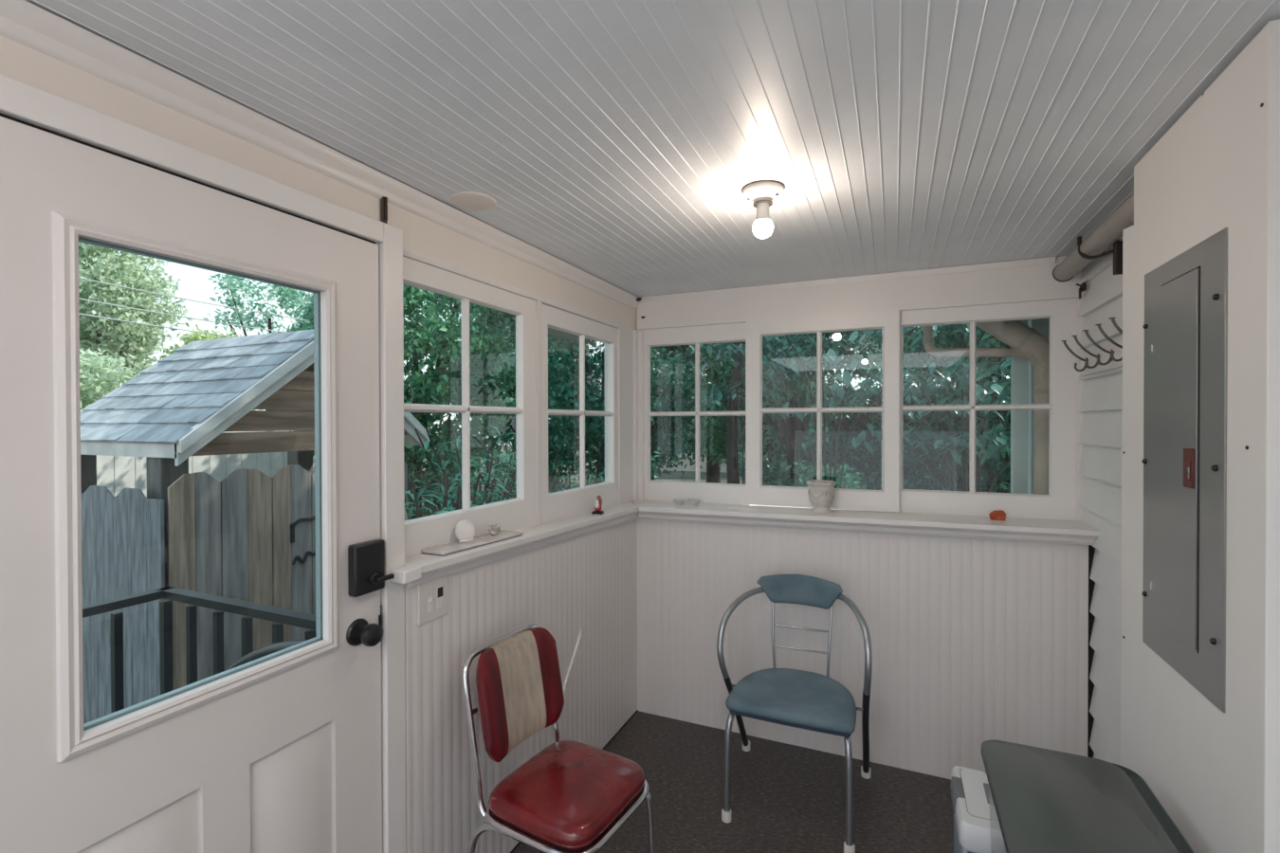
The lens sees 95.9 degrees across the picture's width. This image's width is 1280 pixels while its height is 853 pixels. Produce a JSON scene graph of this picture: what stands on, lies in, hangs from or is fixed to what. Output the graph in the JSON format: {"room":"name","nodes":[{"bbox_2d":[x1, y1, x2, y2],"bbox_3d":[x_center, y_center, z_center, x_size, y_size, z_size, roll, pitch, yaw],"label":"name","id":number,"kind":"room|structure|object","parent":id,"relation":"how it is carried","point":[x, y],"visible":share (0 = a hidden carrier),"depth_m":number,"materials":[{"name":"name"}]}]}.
{"room":"sunroom","nodes":[
{"label":"sunroom","id":0,"kind":"room"},
{"bbox_2d":[0,35,637,852],"bbox_3d":[-1.076,0.421,0.883,0.159,2.250,5.340,0,1,24],"label":"wall","id":1,"kind":"structure","parent":0,"point":[582,590],"depth_m":1.96,"materials":[{"name":"paint"}]},
{"bbox_2d":[0,113,394,852],"bbox_3d":[-0.854,0.522,1.195,0.115,2.031,0.811,0,1,24],"label":"door","id":2,"kind":"structure","parent":1,"relation":"in","point":[279,752],"depth_m":1.10,"materials":[{"name":"paint"}]},
{"bbox_2d":[0,73,406,852],"bbox_3d":[-0.898,0.497,1.209,0.093,2.091,0.959,0,1,24],"label":"trim","id":3,"kind":"structure","parent":1,"relation":"attached to","point":[20,100],"depth_m":1.57,"materials":[{"name":"paint"}]},
{"bbox_2d":[0,0,639,310],"bbox_3d":[-1.072,-0.668,0.838,0.030,0.060,5.280,0,1,24],"label":"trim","id":4,"kind":"structure","parent":1,"relation":"attached to","point":[23,22],"depth_m":1.26,"materials":[{"name":"paint"}]},
{"bbox_2d":[380,196,387,223],"bbox_3d":[-0.726,-0.627,1.640,0.016,0.132,0.016,0,1,24],"label":"bracket","id":5,"kind":"object","parent":1,"relation":"attached to","point":[384,200],"visible":0.71,"depth_m":1.64,"materials":[{"name":"brown metal"}]},
{"bbox_2d":[390,565,421,584],"bbox_3d":[-0.647,0.409,1.597,0.053,0.035,0.063,0,1,24],"label":"trim","id":6,"kind":"structure","parent":1,"relation":"attached to","point":[408,574],"depth_m":1.57,"materials":[{"name":"paint"}]},
{"bbox_2d":[417,575,447,625],"bbox_3d":[-0.614,0.516,1.719,0.012,0.120,0.118,0,1,24],"label":"switch plate","id":7,"kind":"object","parent":1,"relation":"attached to","point":[432,594],"visible":1,"depth_m":1.71,"materials":[{"name":"white plastic"}]},
{"bbox_2d":[402,256,536,557],"bbox_3d":[-0.596,-0.045,2.010,0.035,0.930,0.768,0,1,24],"label":"window","id":8,"kind":"structure","parent":1,"relation":"in","point":[519,513],"depth_m":2.04,"materials":[{"name":"white paint"}]},
{"bbox_2d":[402,247,621,328],"bbox_3d":[-0.416,-0.526,2.348,0.012,0.024,1.530,0,1,24],"label":"trim","id":9,"kind":"structure","parent":1,"relation":"attached to","point":[407,252],"depth_m":2.10,"materials":[{"name":"paint"}]},
{"bbox_2d":[404,502,639,587],"bbox_3d":[-0.344,0.436,2.459,0.187,0.106,1.764,0,1,24],"label":"window sill","id":10,"kind":"structure","parent":1,"relation":"attached to","point":[433,566],"depth_m":2.09,"materials":[{"name":"paint"}]},
{"bbox_2d":[421,530,522,555],"bbox_3d":[-0.553,0.390,1.953,0.086,0.012,0.410,0,-1,24],"label":"marble slab","id":11,"kind":"object","parent":10,"relation":"on","point":[453,547],"visible":0.95,"depth_m":1.89,"materials":[{"name":"white stone"}]},
{"bbox_2d":[455,519,475,543],"bbox_3d":[-0.581,0.349,1.919,0.070,0.076,0.043,-1,1,-41],"label":"seashell","id":12,"kind":"object","parent":11,"relation":"on","point":[465,529],"visible":1,"depth_m":1.90,"materials":[{"name":"white"}]},
{"bbox_2d":[488,523,500,535],"bbox_3d":[-0.516,0.365,2.047,0.042,0.039,0.056,0,0,-11],"label":"shell","id":13,"kind":"object","parent":11,"relation":"on","point":[494,530],"visible":1,"depth_m":2.04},
{"bbox_2d":[591,495,603,514],"bbox_3d":[-0.197,0.368,2.716,0.056,0.086,0.065,0,0,14],"label":"figurine","id":14,"kind":"object","parent":10,"relation":"on","point":[598,502],"visible":1,"depth_m":2.70,"materials":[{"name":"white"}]},
{"bbox_2d":[510,710,638,852],"bbox_3d":[-0.335,1.529,2.366,0.005,0.006,1.590,0,1,24],"label":"baseboard","id":15,"kind":"structure","parent":1,"relation":"attached to","point":[620,729],"depth_m":2.83,"materials":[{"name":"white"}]},
{"bbox_2d":[541,303,618,523],"bbox_3d":[-0.279,-0.045,2.730,0.035,0.937,0.733,0,1,24],"label":"window","id":16,"kind":"structure","parent":1,"relation":"in","point":[581,500],"depth_m":2.72,"materials":[{"name":"white paint"}]},
{"bbox_2d":[633,329,643,501],"bbox_3d":[-0.010,-0.056,3.231,0.045,0.960,0.055,0,1,24],"label":"trim","id":17,"kind":"structure","parent":1,"relation":"attached to","point":[638,336],"depth_m":3.23,"materials":[{"name":"paint"}]},
{"bbox_2d":[548,328,592,341],"bbox_3d":[-0.161,-0.742,0.873,3.400,0.250,6.080,0,1,24],"label":"porch roof","id":18,"kind":"structure","parent":0,"point":[552,332],"depth_m":4.04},
{"bbox_2d":[25,0,1279,297],"bbox_3d":[-0.131,-0.724,0.445,2.200,0.058,5.320,0,1,24],"label":"ceiling","id":19,"kind":"structure","parent":0,"point":[619,141],"depth_m":1.28,"materials":[{"name":"paint"}]},
{"bbox_2d":[741,180,785,238],"bbox_3d":[0.370,-0.641,1.735,0.130,0.148,0.130,0,1,24],"label":"ceiling light","id":20,"kind":"object","parent":19,"relation":"attached to","point":[762,192],"visible":1,"depth_m":1.71,"materials":[{"name":"ceramic"}]},
{"bbox_2d":[512,711,953,852],"bbox_3d":[-0.126,1.577,0.485,2.220,0.060,5.360,0,1,24],"label":"floor","id":21,"kind":"structure","parent":0,"point":[785,798],"depth_m":2.35,"materials":[{"name":"grey carpet"}]},
{"bbox_2d":[461,623,655,852],"bbox_3d":[-0.247,1.110,1.778,0.475,0.853,0.421,0,1,31],"label":"dining chair","id":22,"kind":"object","parent":21,"relation":"on","point":[572,796],"visible":1,"depth_m":1.73,"materials":[{"name":"red leather"}]},
{"bbox_2d":[716,574,872,852],"bbox_3d":[0.630,1.100,2.392,0.625,0.859,0.558,0,1,24],"label":"armchair","id":23,"kind":"object","parent":21,"relation":"on","point":[788,697],"visible":1,"depth_m":2.33,"materials":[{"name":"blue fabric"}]},
{"bbox_2d":[950,766,991,852],"bbox_3d":[1.031,1.332,1.776,0.120,0.403,0.318,0,1,24],"label":"cooler","id":24,"kind":"object","parent":21,"relation":"on","point":[970,798],"visible":0.74,"depth_m":1.73,"materials":[{"name":"white plastic"}]},
{"bbox_2d":[980,739,1194,852],"bbox_3d":[0.894,1.186,1.099,0.338,0.702,0.852,0,1,24],"label":"table","id":25,"kind":"object","parent":21,"relation":"on","point":[1042,800],"visible":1,"depth_m":1.28,"materials":[{"name":"grey"}]},
{"bbox_2d":[988,786,1006,852],"bbox_3d":[0.893,1.200,1.099,0.306,0.674,0.812,0,1,24],"label":"tub","id":26,"kind":"object","parent":25,"relation":"in","point":[997,846],"depth_m":1.41,"materials":[{"name":"white plastic"}]},
{"bbox_2d":[636,256,1088,779],"bbox_3d":[0.902,0.400,2.815,2.220,2.250,0.248,0,1,24],"label":"wall","id":27,"kind":"structure","parent":0,"point":[975,641],"depth_m":2.58,"materials":[{"name":"paint"}]},
{"bbox_2d":[641,322,749,505],"bbox_3d":[0.298,-0.068,3.144,0.612,0.975,0.030,0,1,24],"label":"window","id":28,"kind":"structure","parent":27,"relation":"in","point":[653,490],"depth_m":3.13,"materials":[{"name":"white paint"}]},
{"bbox_2d":[745,310,899,512],"bbox_3d":[0.881,-0.070,2.843,0.723,0.943,0.030,0,1,24],"label":"window","id":29,"kind":"structure","parent":27,"relation":"in","point":[886,500],"depth_m":2.83,"materials":[{"name":"white paint"}]},
{"bbox_2d":[639,256,1055,302],"bbox_3d":[0.872,-0.707,2.855,1.960,0.032,0.020,0,1,24],"label":"trim","id":30,"kind":"structure","parent":27,"relation":"attached to","point":[1050,260],"depth_m":2.76,"materials":[{"name":"paint"}]},
{"bbox_2d":[637,263,1084,329],"bbox_3d":[0.932,-0.619,2.832,2.070,0.152,0.016,0,1,24],"label":"trim","id":31,"kind":"structure","parent":27,"relation":"attached to","point":[1032,283],"depth_m":2.75,"materials":[{"name":"paint"}]},
{"bbox_2d":[633,500,1099,545],"bbox_3d":[0.860,0.441,2.775,2.134,0.086,0.295,0,1,24],"label":"window sill","id":32,"kind":"structure","parent":27,"relation":"attached to","point":[1018,529],"depth_m":2.58,"materials":[{"name":"paint"}]},
{"bbox_2d":[673,498,687,505],"bbox_3d":[0.207,0.397,3.047,0.068,0.036,0.068,0,1,-36],"label":"bowl","id":33,"kind":"object","parent":32,"relation":"on","point":[678,502],"visible":1,"depth_m":3.03,"materials":[{"name":"white ceramic"}]},
{"bbox_2d":[687,497,700,505],"bbox_3d":[0.287,0.396,3.036,0.068,0.036,0.068,0,0,-1],"label":"bowl","id":34,"kind":"object","parent":32,"relation":"on","point":[694,502],"visible":1,"depth_m":3.02,"materials":[{"name":"white ceramic"}]},
{"bbox_2d":[806,479,836,513],"bbox_3d":[0.863,0.334,2.746,0.136,0.148,0.136,0,1,24],"label":"flower pot","id":35,"kind":"object","parent":32,"relation":"on","point":[821,492],"visible":1,"depth_m":2.70,"materials":[{"name":"ceramic"}]},
{"bbox_2d":[988,510,1005,520],"bbox_3d":[1.535,0.380,2.480,0.062,0.042,0.031,0,1,24],"label":"rock","id":36,"kind":"object","parent":32,"relation":"on","point":[996,515],"visible":1,"depth_m":2.47,"materials":[{"name":"stone"}]},
{"bbox_2d":[898,298,1076,520],"bbox_3d":[1.528,-0.072,2.601,0.709,0.965,0.030,0,1,24],"label":"window","id":37,"kind":"structure","parent":27,"relation":"in","point":[1059,503],"depth_m":2.53,"materials":[{"name":"white paint"}]},
{"bbox_2d":[1076,282,1086,299],"bbox_3d":[1.817,-0.559,2.384,0.035,0.060,0.041,0,1,24],"label":"bracket","id":38,"kind":"object","parent":27,"relation":"attached to","point":[1083,287],"visible":1,"depth_m":2.38,"materials":[{"name":"grey metal"}]},
{"bbox_2d":[1087,545,1095,758],"bbox_3d":[1.800,0.987,2.297,0.027,1.080,0.008,0,1,24],"label":"trim","id":39,"kind":"structure","parent":27,"relation":"attached to","point":[1091,550],"depth_m":2.30,"materials":[{"name":"black"}]},
{"bbox_2d":[1078,237,1122,766],"bbox_3d":[0.830,0.426,0.010,0.089,2.257,5.280,0,1,24],"label":"wall","id":40,"kind":"structure","parent":0,"point":[1101,402],"depth_m":2.16,"materials":[{"name":"paint"}]},
{"bbox_2d":[1060,317,1122,376],"bbox_3d":[1.606,-0.273,2.000,0.100,0.140,0.840,0,1,24],"label":"coat rack","id":41,"kind":"object","parent":40,"relation":"attached to","point":[1110,357],"visible":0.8,"depth_m":2.08,"materials":[{"name":"paint"}]},
{"bbox_2d":[1077,236,1122,274],"bbox_3d":[1.629,-0.601,2.007,0.084,0.182,0.207,0,0,6],"label":"hanger","id":42,"kind":"object","parent":40,"relation":"attached to","point":[1117,250],"visible":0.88,"depth_m":1.93,"materials":[{"name":"grey metal"}]},
{"bbox_2d":[1052,193,1133,282],"bbox_3d":[1.579,-0.648,1.956,0.080,0.080,1.064,0,1,24],"label":"pipe","id":43,"kind":"object","parent":42,"relation":"hanging from","point":[1110,230],"visible":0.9,"depth_m":1.95,"materials":[{"name":"grey plastic"}]},
{"bbox_2d":[1120,18,1279,852],"bbox_3d":[1.286,0.416,1.300,0.120,2.240,0.698,0,1,24],"label":"wall","id":44,"kind":"structure","parent":0,"point":[1216,774],"depth_m":1.11,"materials":[{"name":"paint"}]},
{"bbox_2d":[1141,227,1227,713],"bbox_3d":[1.217,0.085,1.308,0.016,0.947,0.399,0,1,24],"label":"electrical panel","id":45,"kind":"object","parent":44,"relation":"attached to","point":[1185,326],"visible":1,"depth_m":1.26,"materials":[{"name":"grey metal"}]},
{"label":"outside","id":46,"kind":"structure","parent":0,"visible":0},
{"bbox_2d":[220,444,742,583],"bbox_3d":[-1.544,2.153,8.897,70.000,0.100,75.000,0,1,24],"label":"ground","id":47,"kind":"structure","parent":46,"point":[689,476],"depth_m":22.97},
{"bbox_2d":[79,347,138,411],"bbox_3d":[-9.515,0.385,9.200,2.841,3.486,2.928,0,0,18],"label":"shrub","id":48,"kind":"object","parent":47,"relation":"on","point":[93,369],"visible":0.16,"depth_m":9.56,"materials":[{"name":"green plant"}]},
{"bbox_2d":[81,485,166,724],"bbox_3d":[-4.251,1.241,4.093,3.070,1.715,0.060,0,1,24],"label":"fence","id":49,"kind":"object","parent":47,"relation":"on","point":[124,553],"visible":0.33,"depth_m":3.61,"materials":[{"name":"grey wood"}]},
{"bbox_2d":[78,241,192,397],"bbox_3d":[-14.082,-2.063,15.113,3.879,8.341,3.608,0,1,-24],"label":"tree","id":50,"kind":"object","parent":47,"relation":"on","point":[131,341],"visible":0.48,"depth_m":14.66,"materials":[{"name":"green plant"}]},
{"bbox_2d":[152,323,263,410],"bbox_3d":[-10.297,-0.154,13.921,2.534,4.508,2.126,0,0,2],"label":"tree","id":51,"kind":"object","parent":47,"relation":"on","point":[187,338],"visible":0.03,"depth_m":13.45,"materials":[{"name":"green plant"}]},
{"bbox_2d":[80,329,430,600],"bbox_3d":[-3.164,0.691,4.786,1.751,2.898,2.095,0,1,24],"label":"shelter","id":52,"kind":"object","parent":47,"relation":"on","point":[187,404],"visible":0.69,"depth_m":4.14,"materials":[{"name":"grey wood"}]},
{"bbox_2d":[164,461,407,690],"bbox_3d":[-2.476,1.180,4.346,0.084,1.803,1.865,0,1,24],"label":"wooden fence","id":53,"kind":"object","parent":52,"relation":"attached to","point":[252,529],"visible":0.5,"depth_m":3.85,"materials":[{"name":"wood"}]},
{"bbox_2d":[202,273,311,410],"bbox_3d":[-14.253,-1.998,22.345,4.588,8.069,4.033,0,1,24],"label":"tree","id":54,"kind":"object","parent":47,"relation":"on","point":[289,295],"visible":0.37,"depth_m":21.84,"materials":[{"name":"green plant"}]},
{"bbox_2d":[96,429,441,514],"bbox_3d":[-7.503,1.113,8.231,0.030,2.020,12.990,0,1,24],"label":"fence","id":55,"kind":"object","parent":47,"relation":"on","point":[117,473],"visible":0.04,"depth_m":9.20,"materials":[{"name":"white wood"}]},
{"bbox_2d":[287,292,313,331],"bbox_3d":[-10.041,-1.592,19.465,3.284,7.298,3.285,0,1,-33],"label":"tree","id":56,"kind":"object","parent":47,"relation":"on","point":[309,306],"visible":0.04,"depth_m":18.55,"materials":[{"name":"green plant"}]},
{"bbox_2d":[286,284,515,519],"bbox_3d":[-3.468,-0.907,8.838,3.847,6.046,3.666,0,0,-1],"label":"dense tree","id":57,"kind":"object","parent":47,"relation":"on","point":[437,339],"visible":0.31,"depth_m":8.16,"materials":[{"name":"green plant"}]},
{"bbox_2d":[404,471,502,520],"bbox_3d":[-1.339,1.221,3.812,1.170,1.847,1.000,0,1,24],"label":"shrub","id":58,"kind":"object","parent":47,"relation":"on","point":[445,488],"visible":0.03,"depth_m":3.83,"materials":[{"name":"green plant"}]},
{"bbox_2d":[404,415,516,515],"bbox_3d":[-1.387,1.014,4.972,1.180,2.241,1.168,0,1,24],"label":"shrub","id":59,"kind":"object","parent":47,"relation":"on","point":[442,464],"visible":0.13,"depth_m":4.96,"materials":[{"name":"green plant"}]},
{"bbox_2d":[411,299,601,483],"bbox_3d":[-3.983,-2.405,18.394,6.121,9.214,5.819,0,1,33],"label":"dense tree","id":60,"kind":"object","parent":47,"relation":"on","point":[448,319],"visible":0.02,"depth_m":17.89,"materials":[{"name":"green plant"}]},
{"bbox_2d":[427,308,604,484],"bbox_3d":[-2.339,-0.924,12.399,3.991,6.028,3.920,0,1,24],"label":"dense tree","id":61,"kind":"object","parent":47,"relation":"on","point":[494,321],"visible":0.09,"depth_m":11.89,"materials":[{"name":"green plant"}]},
{"bbox_2d":[475,445,579,501],"bbox_3d":[-1.294,1.155,6.698,1.345,1.933,1.388,0,0,-12],"label":"shrub","id":62,"kind":"object","parent":47,"relation":"on","point":[515,454],"visible":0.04,"depth_m":6.65,"materials":[{"name":"green plant"}]},
{"bbox_2d":[489,481,585,495],"bbox_3d":[3.061,1.446,5.768,11.050,1.340,0.280,0,1,24],"label":"wall","id":63,"kind":"structure","parent":47,"relation":"on","point":[560,485],"depth_m":7.52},
{"bbox_2d":[512,467,604,498],"bbox_3d":[-0.674,1.262,5.697,1.294,1.733,1.211,0,1,24],"label":"shrub","id":64,"kind":"object","parent":47,"relation":"on","point":[589,474],"visible":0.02,"depth_m":5.76,"materials":[{"name":"green plant"}]},
{"bbox_2d":[548,335,685,485],"bbox_3d":[-0.573,-0.891,9.273,2.293,5.999,2.512,0,1,44],"label":"dense tree","id":65,"kind":"object","parent":47,"relation":"on","point":[566,391],"visible":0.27,"depth_m":9.10,"materials":[{"name":"green plant"}]},
{"bbox_2d":[602,343,704,480],"bbox_3d":[0.236,-1.267,13.353,2.589,6.660,2.478,0,1,38],"label":"dense tree","id":66,"kind":"object","parent":47,"relation":"on","point":[666,427],"visible":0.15,"depth_m":13.28,"materials":[{"name":"green plant"}]},
{"bbox_2d":[652,345,773,483],"bbox_3d":[2.357,-2.701,18.109,5.711,9.446,5.942,-1,1,-39],"label":"dense tree","id":67,"kind":"object","parent":47,"relation":"on","point":[713,472],"visible":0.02,"depth_m":17.81,"materials":[{"name":"green plant"}]},
{"bbox_2d":[655,378,786,473],"bbox_3d":[4.999,-0.353,26.209,8.800,4.600,4.600,0,1,24],"label":"house","id":68,"kind":"structure","parent":47,"relation":"on","point":[688,467],"depth_m":25.30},
{"bbox_2d":[673,334,815,484],"bbox_3d":[1.132,0.543,6.402,1.642,3.148,1.093,0,1,24],"label":"shrub","id":69,"kind":"object","parent":47,"relation":"on","point":[709,401],"visible":0.62,"depth_m":6.33,"materials":[{"name":"green plant"}]},
{"bbox_2d":[726,336,763,483],"bbox_3d":[1.482,-1.431,6.280,3.115,7.102,3.235,-1,1,-44],"label":"dense tree","id":70,"kind":"object","parent":47,"relation":"on","point":[736,374],"visible":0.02,"depth_m":7.07,"materials":[{"name":"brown plant"}]},
{"bbox_2d":[681,336,814,470],"bbox_3d":[2.629,-1.236,13.764,3.720,6.605,3.404,0,0,-17],"label":"dense tree","id":71,"kind":"object","parent":47,"relation":"on","point":[721,431],"visible":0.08,"depth_m":13.29,"materials":[{"name":"green plant"}]},
{"bbox_2d":[690,329,911,489],"bbox_3d":[2.440,-1.525,8.901,3.058,7.238,2.922,0,0,-15],"label":"dense tree","id":72,"kind":"object","parent":47,"relation":"on","point":[791,432],"visible":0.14,"depth_m":8.64,"materials":[{"name":"green plant"}]},
{"bbox_2d":[724,329,943,488],"bbox_3d":[1.717,0.557,5.252,1.835,3.134,1.109,0,1,24],"label":"shrub","id":73,"kind":"object","parent":47,"relation":"on","point":[831,356],"visible":0.62,"depth_m":5.15,"materials":[{"name":"green plant"}]},
{"bbox_2d":[743,384,1010,493],"bbox_3d":[5.681,0.715,9.944,7.897,3.052,1.264,0,1,24],"label":"hedge","id":74,"kind":"object","parent":47,"relation":"on","point":[916,476],"visible":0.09,"depth_m":10.09,"materials":[{"name":"green plant"}]},
{"bbox_2d":[881,329,882,490],"bbox_3d":[2.376,0.520,5.514,0.120,3.200,0.120,0,1,24],"label":"post","id":75,"kind":"object","parent":47,"relation":"on","point":[882,329],"visible":0.07,"depth_m":5.48,"materials":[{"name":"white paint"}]},
{"bbox_2d":[836,323,1010,492],"bbox_3d":[2.261,0.607,4.188,1.605,3.050,1.164,0,1,24],"label":"shrub","id":76,"kind":"object","parent":47,"relation":"on","point":[925,388],"visible":0.48,"depth_m":4.14,"materials":[{"name":"green plant"}]},
{"bbox_2d":[843,326,1005,388],"bbox_3d":[7.486,-1.651,13.098,5.027,7.409,4.900,0,1,-28],"label":"dense tree","id":77,"kind":"object","parent":47,"relation":"on","point":[908,334],"visible":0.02,"depth_m":13.21,"materials":[{"name":"green plant"}]},
{"bbox_2d":[903,323,1010,492],"bbox_3d":[5.092,-1.656,7.153,3.676,7.541,3.188,0,1,45],"label":"dense tree","id":78,"kind":"object","parent":47,"relation":"on","point":[948,336],"visible":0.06,"depth_m":6.93,"materials":[{"name":"green plant"}]},
{"bbox_2d":[976,320,1049,494],"bbox_3d":[1.846,0.748,2.865,0.420,2.788,0.129,0,1,24],"label":"drain pipe","id":79,"kind":"object","parent":47,"relation":"on","point":[1019,337],"visible":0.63,"depth_m":2.78,"materials":[{"name":"beige metal"}]},
{"bbox_2d":[922,325,1024,357],"bbox_3d":[1.684,-0.487,2.925,0.452,0.292,0.051,0,1,24],"label":"pipe","id":80,"kind":"object","parent":79,"relation":"attached to","point":[927,341],"visible":0.94,"depth_m":2.93,"materials":[{"name":"beige"}]},
{"bbox_2d":[1010,319,1027,493],"bbox_3d":[1.969,0.751,2.999,0.065,2.780,0.065,0,1,24],"label":"porch post","id":81,"kind":"object","parent":47,"relation":"on","point":[1018,366],"visible":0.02,"depth_m":2.97,"materials":[{"name":"white paint"}]},
{"bbox_3d":[-1.607,1.862,1.502,1.290,0.600,1.420,0,1,24],"label":"landing","id":82,"kind":"object","parent":47,"relation":"on","visible":0},
{"bbox_2d":[82,586,316,713],"bbox_3d":[-1.583,1.102,1.468,1.200,0.920,1.290,0,1,24],"label":"porch railing","id":83,"kind":"object","parent":82,"relation":"on","point":[282,616],"visible":0.22,"depth_m":2.12,"materials":[{"name":"black paint"}]},
{"bbox_3d":[2.369,-0.632,-1.816,4.200,5.620,9.200,0,1,24],"label":"wall","id":84,"kind":"structure","parent":47,"relation":"on","visible":0},
{"bbox_2d":[1027,318,1049,493],"bbox_3d":[2.147,0.750,3.061,0.140,2.780,0.080,0,1,24],"label":"board","id":85,"kind":"object","parent":84,"relation":"attached to","point":[1042,325],"visible":0.02,"depth_m":3.05,"materials":[{"name":"white paint"}]},
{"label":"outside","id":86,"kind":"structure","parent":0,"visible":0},
{"bbox_2d":[78,276,313,322],"bbox_3d":[-9.476,-2.974,13.987,0.054,0.351,18.011,0,0,22],"label":"power cable","id":87,"kind":"object","parent":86,"point":[79,277],"visible":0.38,"depth_m":12.68,"materials":[{"name":"grey plastic"}]},
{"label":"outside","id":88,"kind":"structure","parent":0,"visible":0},
{"bbox_2d":[78,298,284,332],"bbox_3d":[-9.475,-2.575,13.990,0.054,0.351,18.011,0,0,22],"label":"power cable","id":89,"kind":"object","parent":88,"point":[79,299],"visible":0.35,"depth_m":12.50,"materials":[{"name":"grey plastic"}]},
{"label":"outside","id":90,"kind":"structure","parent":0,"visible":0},
{"bbox_2d":[79,313,454,363],"bbox_3d":[-9.475,-2.282,13.993,0.054,0.336,18.011,0,0,22],"label":"power cable","id":91,"kind":"object","parent":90,"point":[80,314],"visible":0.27,"depth_m":12.17,"materials":[{"name":"grey plastic"}]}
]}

